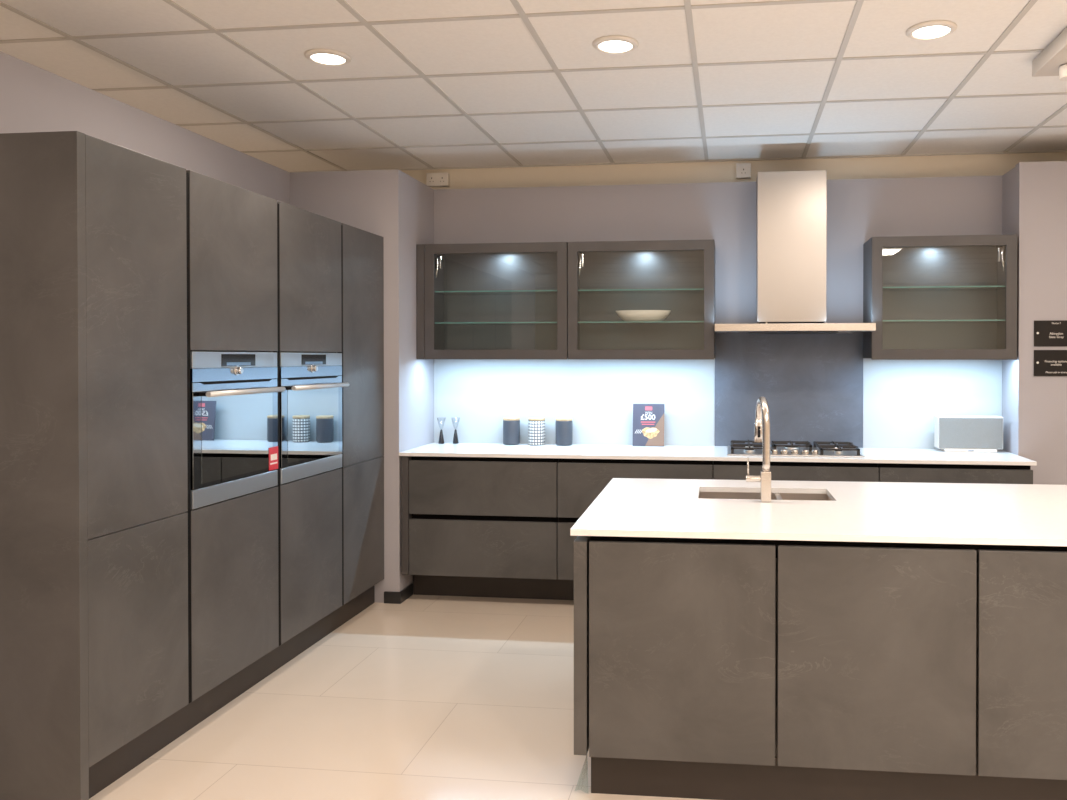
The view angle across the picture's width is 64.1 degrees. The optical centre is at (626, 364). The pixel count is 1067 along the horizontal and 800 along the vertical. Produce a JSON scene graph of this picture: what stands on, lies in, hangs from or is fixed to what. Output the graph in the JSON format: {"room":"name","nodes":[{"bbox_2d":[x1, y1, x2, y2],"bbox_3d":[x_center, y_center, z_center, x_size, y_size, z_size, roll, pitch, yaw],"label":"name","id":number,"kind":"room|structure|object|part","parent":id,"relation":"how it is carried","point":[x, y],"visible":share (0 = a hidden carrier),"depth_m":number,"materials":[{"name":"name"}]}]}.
{"room":"store","nodes":[
{"label":"store","id":0,"kind":"room"},
{"bbox_2d":[0,51,289,204],"bbox_3d":[-2.364,0.152,2.156,0.070,2.515,5.700,0,1,7],"label":"wall","id":1,"kind":"structure","parent":0,"point":[33,98],"depth_m":3.56,"materials":[{"name":"paint"}]},
{"bbox_2d":[290,170,403,602],"bbox_3d":[-1.647,0.127,4.975,0.664,2.515,0.070,0,1,7],"label":"wall","id":2,"kind":"structure","parent":0,"point":[371,201],"depth_m":4.91,"materials":[{"name":"paint"}]},
{"bbox_2d":[89,595,710,799],"bbox_3d":[-0.311,1.467,0.354,13.100,0.080,10.600,0,1,7],"label":"floor","id":3,"kind":"structure","parent":0,"point":[421,697],"depth_m":3.33,"materials":[{"name":"tile"}]},
{"bbox_2d":[0,131,191,799],"bbox_3d":[-1.944,0.340,2.919,0.571,2.127,0.548,0,1,7],"label":"tall cabinet","id":4,"kind":"object","parent":3,"relation":"on","point":[95,434],"visible":1,"depth_m":2.65,"materials":[{"name":"grey laminate"}]},
{"bbox_3d":[-1.975,0.342,2.664,0.571,2.127,0.034,0,1,7],"label":"panel","id":5,"kind":"part","parent":4,"relation":"part of","materials":[{"name":"stone"}]},
{"bbox_3d":[-1.670,-0.088,2.889,0.020,1.268,0.492,0,1,7],"label":"door","id":6,"kind":"part","parent":4,"relation":"part of","materials":[{"name":"laminate"}]},
{"bbox_3d":[-1.670,0.906,2.898,0.020,0.714,0.492,0,1,7],"label":"door","id":7,"kind":"part","parent":4,"relation":"part of","materials":[{"name":"laminate"}]},
{"bbox_2d":[89,585,374,798],"bbox_3d":[-1.618,1.326,3.797,0.015,0.138,2.278,0,1,7],"label":"plinth","id":8,"kind":"object","parent":3,"relation":"on","point":[103,773],"visible":0.5,"depth_m":3.38,"materials":[{"name":"laminate"}]},
{"bbox_2d":[186,170,280,700],"bbox_3d":[-1.872,0.265,3.504,0.571,1.986,0.631,0,1,7],"label":"tall cabinet","id":9,"kind":"object","parent":3,"relation":"on","point":[235,276],"visible":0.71,"depth_m":3.43,"materials":[{"name":"grey wood"}]},
{"bbox_3d":[-1.600,-0.393,3.454,0.020,0.670,0.610,0,1,7],"label":"door","id":10,"kind":"part","parent":9,"relation":"part of","materials":[{"name":"laminate"}]},
{"bbox_3d":[-1.600,0.901,3.466,0.020,0.714,0.610,0,1,7],"label":"door","id":11,"kind":"part","parent":9,"relation":"part of","materials":[{"name":"laminate"}]},
{"bbox_2d":[190,352,285,508],"bbox_3d":[-1.839,0.243,3.489,0.606,0.591,0.596,0,1,7],"label":"oven","id":12,"kind":"object","parent":9,"relation":"in","point":[234,395],"visible":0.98,"depth_m":3.40,"materials":[{"name":"silver"}]},
{"bbox_3d":[-1.599,-0.021,3.457,0.022,0.064,0.596,0,1,7],"label":"control panel","id":13,"kind":"part","parent":12,"relation":"part of","materials":[{"name":"blue"}]},
{"bbox_3d":[-1.599,0.504,3.462,0.022,0.070,0.596,0,1,7],"label":"foot trim","id":14,"kind":"part","parent":12,"relation":"part of","materials":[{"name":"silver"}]},
{"bbox_3d":[-1.578,0.023,3.443,0.022,0.040,0.040,0,1,7],"label":"control knob","id":15,"kind":"part","parent":12,"relation":"part of","materials":[{"name":"silver metal"}]},
{"bbox_2d":[269,446,277,470],"bbox_3d":[-1.553,0.411,3.716,0.002,0.100,0.074,0,1,7],"label":"tag","id":16,"kind":"object","parent":12,"relation":"attached to","point":[273,451],"visible":1,"depth_m":3.71,"materials":[{"name":"red paper"}]},
{"bbox_3d":[-1.552,0.405,3.717,0.001,0.026,0.052,0,1,7],"label":"label panel","id":17,"kind":"part","parent":16,"relation":"part of","materials":[{"name":"white paper"}]},
{"bbox_2d":[277,201,343,644],"bbox_3d":[-1.796,0.259,4.124,0.571,1.986,0.619,0,1,7],"label":"tall cabinet","id":18,"kind":"object","parent":3,"relation":"on","point":[310,244],"visible":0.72,"depth_m":4.05,"materials":[{"name":"grey laminate"}]},
{"bbox_3d":[-1.523,-0.398,4.076,0.020,0.670,0.601,0,1,7],"label":"door","id":19,"kind":"part","parent":18,"relation":"part of","materials":[{"name":"laminate"}]},
{"bbox_3d":[-1.524,0.895,4.087,0.020,0.714,0.601,0,1,7],"label":"door","id":20,"kind":"part","parent":18,"relation":"part of","materials":[{"name":"laminate"}]},
{"bbox_2d":[280,352,348,483],"bbox_3d":[-1.762,0.237,4.112,0.606,0.591,0.596,0,1,7],"label":"oven","id":21,"kind":"object","parent":18,"relation":"in","point":[311,401],"visible":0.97,"depth_m":4.03,"materials":[{"name":"silver metal"}]},
{"bbox_3d":[-1.522,0.498,4.085,0.022,0.070,0.596,0,1,7],"label":"foot trim","id":22,"kind":"part","parent":21,"relation":"part of","materials":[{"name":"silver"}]},
{"bbox_3d":[-1.522,-0.026,4.080,0.022,0.064,0.596,0,1,7],"label":"control panel","id":23,"kind":"part","parent":21,"relation":"part of","materials":[{"name":"blue"}]},
{"bbox_3d":[-1.502,0.017,4.066,0.022,0.040,0.040,0,1,7],"label":"control knob","id":24,"kind":"part","parent":21,"relation":"part of","materials":[{"name":"silver metal"}]},
{"bbox_2d":[341,223,383,603],"bbox_3d":[-1.726,0.254,4.688,0.571,1.986,0.517,0,1,7],"label":"tall cabinet","id":25,"kind":"object","parent":3,"relation":"on","point":[363,251],"visible":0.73,"depth_m":4.63,"materials":[{"name":"grey laminate"}]},
{"bbox_3d":[-1.453,-0.104,4.651,0.020,1.268,0.517,0,1,7],"label":"door","id":26,"kind":"part","parent":25,"relation":"part of","materials":[{"name":"laminate"}]},
{"bbox_3d":[-1.453,0.890,4.660,0.020,0.714,0.517,0,1,7],"label":"door","id":27,"kind":"part","parent":25,"relation":"part of","materials":[{"name":"laminate"}]},
{"bbox_2d":[401,456,558,579],"bbox_3d":[-0.819,0.872,5.131,0.919,0.691,0.570,0,1,7],"label":"base cabinet","id":28,"kind":"object","parent":3,"relation":"on","point":[494,517],"visible":0.91,"depth_m":4.85,"materials":[{"name":"grey laminate"}]},
{"bbox_3d":[-1.254,0.870,5.185,0.043,0.689,0.570,0,1,7],"label":"panel","id":29,"kind":"part","parent":28,"relation":"part of","materials":[{"name":"laminate"}]},
{"bbox_3d":[-0.830,1.056,4.857,0.871,0.323,0.020,0,1,7],"label":"drawer","id":30,"kind":"part","parent":28,"relation":"part of","materials":[{"name":"stone"}]},
{"bbox_3d":[-0.830,0.709,4.854,0.871,0.310,0.020,0,1,7],"label":"drawer","id":31,"kind":"part","parent":28,"relation":"part of","materials":[{"name":"laminate"}]},
{"bbox_2d":[399,442,1036,465],"bbox_3d":[0.458,0.517,4.973,3.509,0.021,0.598,0,1,7],"label":"countertop","id":32,"kind":"structure","parent":28,"relation":"on","point":[448,449],"depth_m":4.82,"materials":[{"name":"stone"}]},
{"bbox_2d":[437,418,445,443],"bbox_3d":[-1.183,0.419,5.389,0.056,0.165,0.056,0,1,7],"label":"champagne flute","id":33,"kind":"object","parent":32,"relation":"on","point":[441,438],"visible":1,"depth_m":5.38,"materials":[{"name":"black"}]},
{"bbox_3d":[-1.183,0.456,5.389,0.038,0.090,0.038,0,1,7],"label":"stem","id":34,"kind":"part","parent":33,"relation":"part of","materials":[{"name":"black glass"}]},
{"bbox_2d":[451,418,459,443],"bbox_3d":[-1.093,0.419,5.393,0.056,0.165,0.056,0,1,7],"label":"champagne flute","id":35,"kind":"object","parent":32,"relation":"on","point":[455,438],"visible":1,"depth_m":5.38,"materials":[{"name":"black"}]},
{"bbox_3d":[-1.093,0.456,5.393,0.038,0.090,0.038,0,1,7],"label":"stem","id":36,"kind":"part","parent":35,"relation":"part of","materials":[{"name":"black glass"}]},
{"bbox_2d":[503,417,519,444],"bbox_3d":[-0.729,0.417,5.338,0.107,0.170,0.107,0,1,7],"label":"canister","id":37,"kind":"object","parent":32,"relation":"on","point":[511,425],"visible":1,"depth_m":5.29,"materials":[{"name":"grey ceramic"}]},
{"bbox_3d":[-0.729,0.340,5.337,0.107,0.017,0.107,0,1,7],"label":"lid","id":38,"kind":"part","parent":37,"relation":"part of","materials":[{"name":"brown wood"}]},
{"bbox_2d":[528,417,544,444],"bbox_3d":[-0.568,0.417,5.318,0.107,0.170,0.107,0,1,7],"label":"canister","id":39,"kind":"object","parent":32,"relation":"on","point":[536,425],"visible":1,"depth_m":5.27,"materials":[{"name":"white ceramic"}]},
{"bbox_3d":[-0.568,0.341,5.317,0.107,0.017,0.107,0,1,7],"label":"lid","id":40,"kind":"part","parent":39,"relation":"part of","materials":[{"name":"brown wood"}]},
{"bbox_2d":[555,417,572,445],"bbox_3d":[-0.395,0.417,5.297,0.107,0.170,0.107,0,1,7],"label":"canister","id":41,"kind":"object","parent":32,"relation":"on","point":[563,425],"visible":1,"depth_m":5.25,"materials":[{"name":"grey ceramic"}]},
{"bbox_3d":[-0.395,0.341,5.296,0.107,0.017,0.107,0,1,7],"label":"lid","id":42,"kind":"part","parent":41,"relation":"part of","materials":[{"name":"brown wood"}]},
{"bbox_2d":[633,404,664,445],"bbox_3d":[0.133,0.373,5.240,0.196,0.261,0.032,0,1,7],"label":"card","id":43,"kind":"object","parent":32,"relation":"on","point":[648,419],"visible":1,"depth_m":5.24,"materials":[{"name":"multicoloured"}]},
{"bbox_2d":[642,427,658,438],"bbox_3d":[0.144,0.422,5.231,0.114,0.071,0.007,0,1,7],"label":"food picture","id":44,"kind":"object","parent":43,"relation":"attached to","point":[647,432],"depth_m":5.23},
{"bbox_2d":[727,440,864,456],"bbox_3d":[0.963,0.483,4.924,0.750,0.048,0.470,0,1,7],"label":"gas hob","id":45,"kind":"object","parent":32,"relation":"in","point":[843,449],"visible":0.98,"depth_m":4.83,"materials":[{"name":"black metal"}]},
{"bbox_3d":[0.832,0.489,4.774,0.045,0.024,0.045,0,1,7],"label":"knob","id":46,"kind":"part","parent":45,"relation":"part of","materials":[{"name":"silver metal"}]},
{"bbox_3d":[0.887,0.489,4.767,0.045,0.024,0.045,0,1,7],"label":"knob","id":47,"kind":"part","parent":45,"relation":"part of","materials":[{"name":"silver metal"}]},
{"bbox_3d":[0.974,0.493,5.013,0.099,0.012,0.099,0,1,7],"label":"burner","id":48,"kind":"part","parent":45,"relation":"part of","materials":[{"name":"silver metal"}]},
{"bbox_3d":[0.945,0.489,4.760,0.045,0.024,0.045,0,1,7],"label":"knob","id":49,"kind":"part","parent":45,"relation":"part of","materials":[{"name":"silver metal"}]},
{"bbox_3d":[0.963,0.503,4.924,0.750,0.007,0.470,0,1,7],"label":"hob plate","id":50,"kind":"part","parent":45,"relation":"part of","materials":[{"name":"silver metal"}]},
{"bbox_3d":[1.002,0.489,4.753,0.045,0.024,0.045,0,1,7],"label":"knob","id":51,"kind":"part","parent":45,"relation":"part of","materials":[{"name":"silver metal"}]},
{"bbox_3d":[1.058,0.489,4.746,0.045,0.024,0.045,0,1,7],"label":"knob","id":52,"kind":"part","parent":45,"relation":"part of","materials":[{"name":"silver metal"}]},
{"bbox_2d":[934,415,1002,451],"bbox_3d":[2.001,0.404,4.955,0.362,0.205,0.113,0,1,7],"label":"speaker","id":53,"kind":"object","parent":32,"relation":"on","point":[952,433],"visible":1,"depth_m":4.90},
{"bbox_2d":[413,575,573,599],"bbox_3d":[0.442,1.304,4.887,3.482,0.165,0.015,0,1,7],"label":"plinth","id":54,"kind":"object","parent":3,"relation":"on","point":[551,589],"visible":0.21,"depth_m":5.03,"materials":[{"name":"laminate"}]},
{"bbox_2d":[557,458,712,579],"bbox_3d":[0.074,0.874,5.021,0.877,0.690,0.570,0,1,7],"label":"base cabinet","id":55,"kind":"object","parent":3,"relation":"on","point":[580,482],"visible":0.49,"depth_m":4.77,"materials":[{"name":"grey laminate"}]},
{"bbox_3d":[0.041,1.058,4.750,0.874,0.323,0.020,0,1,7],"label":"drawer","id":56,"kind":"part","parent":55,"relation":"part of","materials":[{"name":"stone"}]},
{"bbox_3d":[0.041,0.710,4.747,0.874,0.310,0.020,0,1,7],"label":"drawer","id":57,"kind":"part","parent":55,"relation":"part of","materials":[{"name":"stone"}]},
{"bbox_2d":[574,536,775,765],"bbox_3d":[0.206,0.899,3.245,0.644,0.712,1.127,0,1,6],"label":"base cabinet","id":58,"kind":"object","parent":3,"relation":"on","point":[674,638],"visible":0.87,"depth_m":2.69,"materials":[{"name":"grey laminate"}]},
{"bbox_3d":[-0.093,0.906,3.276,0.042,0.688,1.127,0,1,6],"label":"panel","id":59,"kind":"part","parent":58,"relation":"part of","materials":[{"name":"stone"}]},
{"bbox_2d":[570,478,1066,545],"bbox_3d":[1.369,0.533,3.131,3.000,0.021,1.150,0,1,6],"label":"countertop","id":60,"kind":"structure","parent":58,"relation":"on","point":[890,512],"depth_m":2.96,"materials":[{"name":"stone"}]},
{"bbox_2d":[746,397,770,501],"bbox_3d":[0.511,0.323,3.314,0.094,0.396,0.211,0,1,6],"label":"tap","id":61,"kind":"object","parent":60,"relation":"on","point":[762,419],"visible":1,"depth_m":3.22,"materials":[{"name":"silver metal"}]},
{"bbox_3d":[0.483,0.435,3.231,0.056,0.025,0.025,0,1,6],"label":"lever arm","id":62,"kind":"part","parent":61,"relation":"part of","materials":[{"name":"silver metal"}]},
{"bbox_3d":[0.530,0.266,3.312,0.031,0.284,0.204,0,1,0],"label":"spout","id":63,"kind":"part","parent":61,"relation":"part of","materials":[{"name":"silver metal"}]},
{"bbox_2d":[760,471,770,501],"bbox_3d":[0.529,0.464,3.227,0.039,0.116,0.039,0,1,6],"label":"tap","id":64,"kind":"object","parent":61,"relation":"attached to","point":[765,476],"depth_m":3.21,"materials":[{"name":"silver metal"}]},
{"bbox_2d":[699,492,831,500],"bbox_3d":[0.556,0.637,3.423,0.541,0.192,0.309,0,1,6],"label":"undermount sink","id":65,"kind":"object","parent":60,"relation":"in","point":[707,495],"visible":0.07,"depth_m":3.58,"materials":[{"name":"silver metal"}]},
{"bbox_3d":[0.448,0.637,3.434,0.322,0.192,0.309,0,1,6],"label":"bowl","id":66,"kind":"part","parent":65,"relation":"part of","materials":[{"name":"silver metal"}]},
{"bbox_3d":[0.726,0.613,3.405,0.201,0.142,0.309,0,1,6],"label":"bowl","id":67,"kind":"part","parent":65,"relation":"part of","materials":[{"name":"silver metal"}]},
{"bbox_2d":[713,461,878,481],"bbox_3d":[0.955,0.875,4.913,0.893,0.690,0.570,0,1,7],"label":"base cabinet","id":68,"kind":"object","parent":3,"relation":"on","point":[722,470],"visible":0.13,"depth_m":4.63,"materials":[{"name":"grey"}]},
{"bbox_2d":[591,757,1066,799],"bbox_3d":[1.197,1.329,3.136,2.542,0.146,0.990,0,1,6],"label":"plinth","id":69,"kind":"object","parent":3,"relation":"on","point":[620,776],"visible":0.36,"depth_m":2.71,"materials":[{"name":"laminate"}]},
{"bbox_2d":[775,540,976,775],"bbox_3d":[0.801,0.902,2.908,0.608,0.712,0.577,0,1,6],"label":"base cabinet","id":70,"kind":"object","parent":3,"relation":"on","point":[875,642],"visible":0.88,"depth_m":2.62,"materials":[{"name":"grey laminate"}]},
{"bbox_2d":[878,463,1032,483],"bbox_3d":[1.793,0.876,4.810,0.793,0.690,0.570,0,1,7],"label":"base cabinet","id":71,"kind":"object","parent":3,"relation":"on","point":[888,472],"visible":0.23,"depth_m":4.53,"materials":[{"name":"grey"}]},
{"bbox_2d":[973,544,1066,779],"bbox_3d":[1.406,0.903,2.846,0.608,0.712,0.577,0,1,6],"label":"base cabinet","id":72,"kind":"object","parent":3,"relation":"on","point":[1021,590],"visible":0.72,"depth_m":2.58,"materials":[{"name":"grey laminate"}]},
{"bbox_2d":[403,172,433,587],"bbox_3d":[-1.316,0.125,5.231,0.070,2.515,0.520,0,1,7],"label":"wall","id":73,"kind":"structure","parent":0,"point":[418,198],"depth_m":5.13,"materials":[{"name":"paint"}]},
{"bbox_2d":[384,583,412,603],"bbox_3d":[-1.350,1.351,5.001,0.102,0.068,0.197,0,1,7],"label":"baseboard","id":74,"kind":"structure","parent":73,"relation":"attached to","point":[390,597],"depth_m":4.91,"materials":[{"name":"black"}]},
{"bbox_2d":[0,0,1066,172],"bbox_3d":[-0.413,-1.259,0.347,12.623,0.034,10.188,0,1,7],"label":"ceiling","id":75,"kind":"structure","parent":0,"point":[426,84],"depth_m":3.77,"materials":[{"name":"tile"}]},
{"bbox_2d":[304,49,350,65],"bbox_3d":[-1.239,-1.272,3.506,0.184,0.013,0.184,0,1,7],"label":"recessed light","id":76,"kind":"object","parent":75,"relation":"in","point":[329,57],"visible":1,"depth_m":3.49,"materials":[{"name":"white plastic"}]},
{"bbox_2d":[592,35,638,53],"bbox_3d":[-0.046,-1.270,3.365,0.184,0.013,0.184,0,1,7],"label":"recessed light","id":77,"kind":"object","parent":75,"relation":"in","point":[612,44],"visible":1,"depth_m":3.34,"materials":[{"name":"white plastic"}]},
{"bbox_2d":[906,20,956,39],"bbox_3d":[1.157,-1.268,3.217,0.184,0.013,0.184,0,1,7],"label":"recessed light","id":78,"kind":"object","parent":75,"relation":"in","point":[935,29],"visible":1,"depth_m":3.20,"materials":[{"name":"white plastic"}]},
{"bbox_2d":[1032,28,1066,80],"bbox_3d":[1.733,-1.209,3.144,0.170,0.121,0.785,0,1,7],"label":"ceiling spotlight","id":79,"kind":"object","parent":75,"relation":"attached to","point":[1052,61],"visible":1,"depth_m":3.38,"materials":[{"name":"grey metal"}]},
{"bbox_2d":[434,175,1002,323],"bbox_3d":[0.501,0.125,5.305,3.660,2.515,0.070,0,1,7],"label":"wall","id":80,"kind":"structure","parent":0,"point":[858,210],"depth_m":5.25,"materials":[{"name":"paint"}]},
{"bbox_2d":[416,242,567,358],"bbox_3d":[-0.802,-0.385,5.264,0.935,0.701,0.319,0,1,7],"label":"upper cabinet","id":81,"kind":"object","parent":80,"relation":"attached to","point":[475,300],"visible":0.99,"depth_m":5.38,"materials":[{"name":"laminate"}]},
{"bbox_3d":[-1.242,-0.386,5.318,0.049,0.701,0.319,0,1,7],"label":"panel","id":82,"kind":"part","parent":81,"relation":"part of","materials":[{"name":"laminate"}]},
{"bbox_2d":[435,322,556,324],"bbox_3d":[-0.776,-0.258,5.277,0.845,0.008,0.260,0,1,7],"label":"glass shelf","id":83,"kind":"object","parent":81,"relation":"attached to","point":[436,323],"depth_m":5.17,"materials":[{"name":"teal"}]},
{"bbox_2d":[435,290,556,294],"bbox_3d":[-0.775,-0.450,5.275,0.845,0.008,0.260,0,1,7],"label":"glass shelf","id":84,"kind":"object","parent":81,"relation":"attached to","point":[437,292],"depth_m":5.20,"materials":[{"name":"teal"}]},
{"bbox_2d":[434,358,714,445],"bbox_3d":[-0.352,0.223,5.368,1.807,0.558,0.013,0,1,7],"label":"backsplash","id":85,"kind":"structure","parent":80,"relation":"attached to","point":[599,395],"depth_m":5.36,"materials":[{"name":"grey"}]},
{"bbox_2d":[568,239,714,358],"bbox_3d":[0.097,-0.384,5.153,0.872,0.701,0.319,0,1,7],"label":"upper cabinet","id":86,"kind":"object","parent":80,"relation":"attached to","point":[605,278],"visible":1,"depth_m":5.28,"materials":[{"name":"laminate"}]},
{"bbox_2d":[578,321,703,324],"bbox_3d":[0.098,-0.257,5.170,0.832,0.008,0.260,0,1,7],"label":"glass shelf","id":87,"kind":"object","parent":86,"relation":"attached to","point":[579,322],"depth_m":5.17,"materials":[{"name":"teal"}]},
{"bbox_2d":[578,288,703,293],"bbox_3d":[0.098,-0.449,5.168,0.832,0.008,0.260,0,1,7],"label":"glass shelf","id":88,"kind":"object","parent":86,"relation":"attached to","point":[610,290],"depth_m":5.20,"materials":[{"name":"teal"}]},
{"bbox_2d":[616,310,670,320],"bbox_3d":[0.099,-0.295,5.149,0.340,0.068,0.187,0,1,7],"label":"bowl","id":89,"kind":"object","parent":86,"relation":"on","point":[625,315],"visible":0.91,"depth_m":5.08,"materials":[{"name":"white ceramic"}]},
{"bbox_2d":[715,333,862,447],"bbox_3d":[0.991,0.143,5.198,0.895,0.720,0.021,0,1,7],"label":"backsplash","id":90,"kind":"structure","parent":80,"relation":"attached to","point":[811,385],"depth_m":5.18,"materials":[{"name":"grey metal"}]},
{"bbox_2d":[714,170,875,333],"bbox_3d":[0.962,-0.657,4.951,0.885,0.940,0.495,0,1,7],"label":"extractor hood","id":91,"kind":"object","parent":80,"relation":"attached to","point":[791,206],"visible":1,"depth_m":4.92,"materials":[{"name":"silver metal"}]},
{"bbox_2d":[863,358,1001,449],"bbox_3d":[1.837,0.226,5.098,0.806,0.558,0.013,0,1,7],"label":"backsplash","id":92,"kind":"structure","parent":80,"relation":"attached to","point":[902,399],"depth_m":5.10,"materials":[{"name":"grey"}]},
{"bbox_2d":[863,234,1016,359],"bbox_3d":[1.812,-0.382,4.942,0.794,0.701,0.319,0,1,7],"label":"upper cabinet","id":93,"kind":"object","parent":80,"relation":"attached to","point":[953,297],"visible":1,"depth_m":5.06,"materials":[{"name":"laminate"}]},
{"bbox_2d":[882,319,1004,322],"bbox_3d":[1.814,-0.254,4.958,0.754,0.008,0.260,0,1,7],"label":"glass shelf","id":94,"kind":"object","parent":93,"relation":"attached to","point":[883,320],"depth_m":4.87,"materials":[{"name":"teal"}]},
{"bbox_2d":[883,286,1004,291],"bbox_3d":[1.815,-0.446,4.957,0.754,0.008,0.260,0,1,7],"label":"glass shelf","id":95,"kind":"object","parent":93,"relation":"attached to","point":[885,288],"depth_m":4.96,"materials":[{"name":"teal"}]},
{"bbox_2d":[402,152,1066,189],"bbox_3d":[0.318,-0.019,5.452,13.100,2.800,0.100,0,1,7],"label":"wall","id":96,"kind":"structure","parent":0,"point":[979,164],"depth_m":5.36,"materials":[{"name":"beige paint"}]},
{"bbox_2d":[426,172,449,186],"bbox_3d":[-1.242,-1.216,5.558,0.145,0.087,0.048,0,1,7],"label":"wall socket","id":97,"kind":"object","parent":96,"relation":"attached to","point":[442,179],"visible":0.94,"depth_m":5.54,"materials":[{"name":"white plastic"}]},
{"bbox_2d":[736,163,750,178],"bbox_3d":[0.732,-1.218,5.315,0.090,0.090,0.048,0,1,7],"label":"wall socket","id":98,"kind":"object","parent":96,"relation":"attached to","point":[743,170],"visible":1,"depth_m":5.29,"materials":[{"name":"white plastic"}]},
{"bbox_2d":[1002,167,1014,453],"bbox_3d":[2.261,0.128,4.937,0.070,2.515,0.230,0,1,7],"label":"wall","id":99,"kind":"structure","parent":0,"point":[1008,186],"depth_m":4.93,"materials":[{"name":"paint"}]},
{"bbox_2d":[1014,161,1066,484],"bbox_3d":[3.693,0.127,4.610,2.994,2.525,0.070,0,1,7],"label":"wall","id":100,"kind":"structure","parent":0,"point":[1040,402],"depth_m":4.74,"materials":[{"name":"paint"}]},
{"bbox_2d":[1034,350,1066,375],"bbox_3d":[2.396,-0.010,4.727,0.230,0.146,0.012,0,1,7],"label":"wall sign","id":101,"kind":"object","parent":100,"relation":"attached to","point":[1046,362],"visible":1,"depth_m":4.73,"materials":[{"name":"black plastic"}]},
{"bbox_2d":[1034,320,1066,345],"bbox_3d":[2.396,-0.176,4.725,0.230,0.145,0.012,0,1,7],"label":"wall sign","id":102,"kind":"object","parent":100,"relation":"attached to","point":[1046,332],"visible":1,"depth_m":4.73,"materials":[{"name":"black plastic"}]}
]}

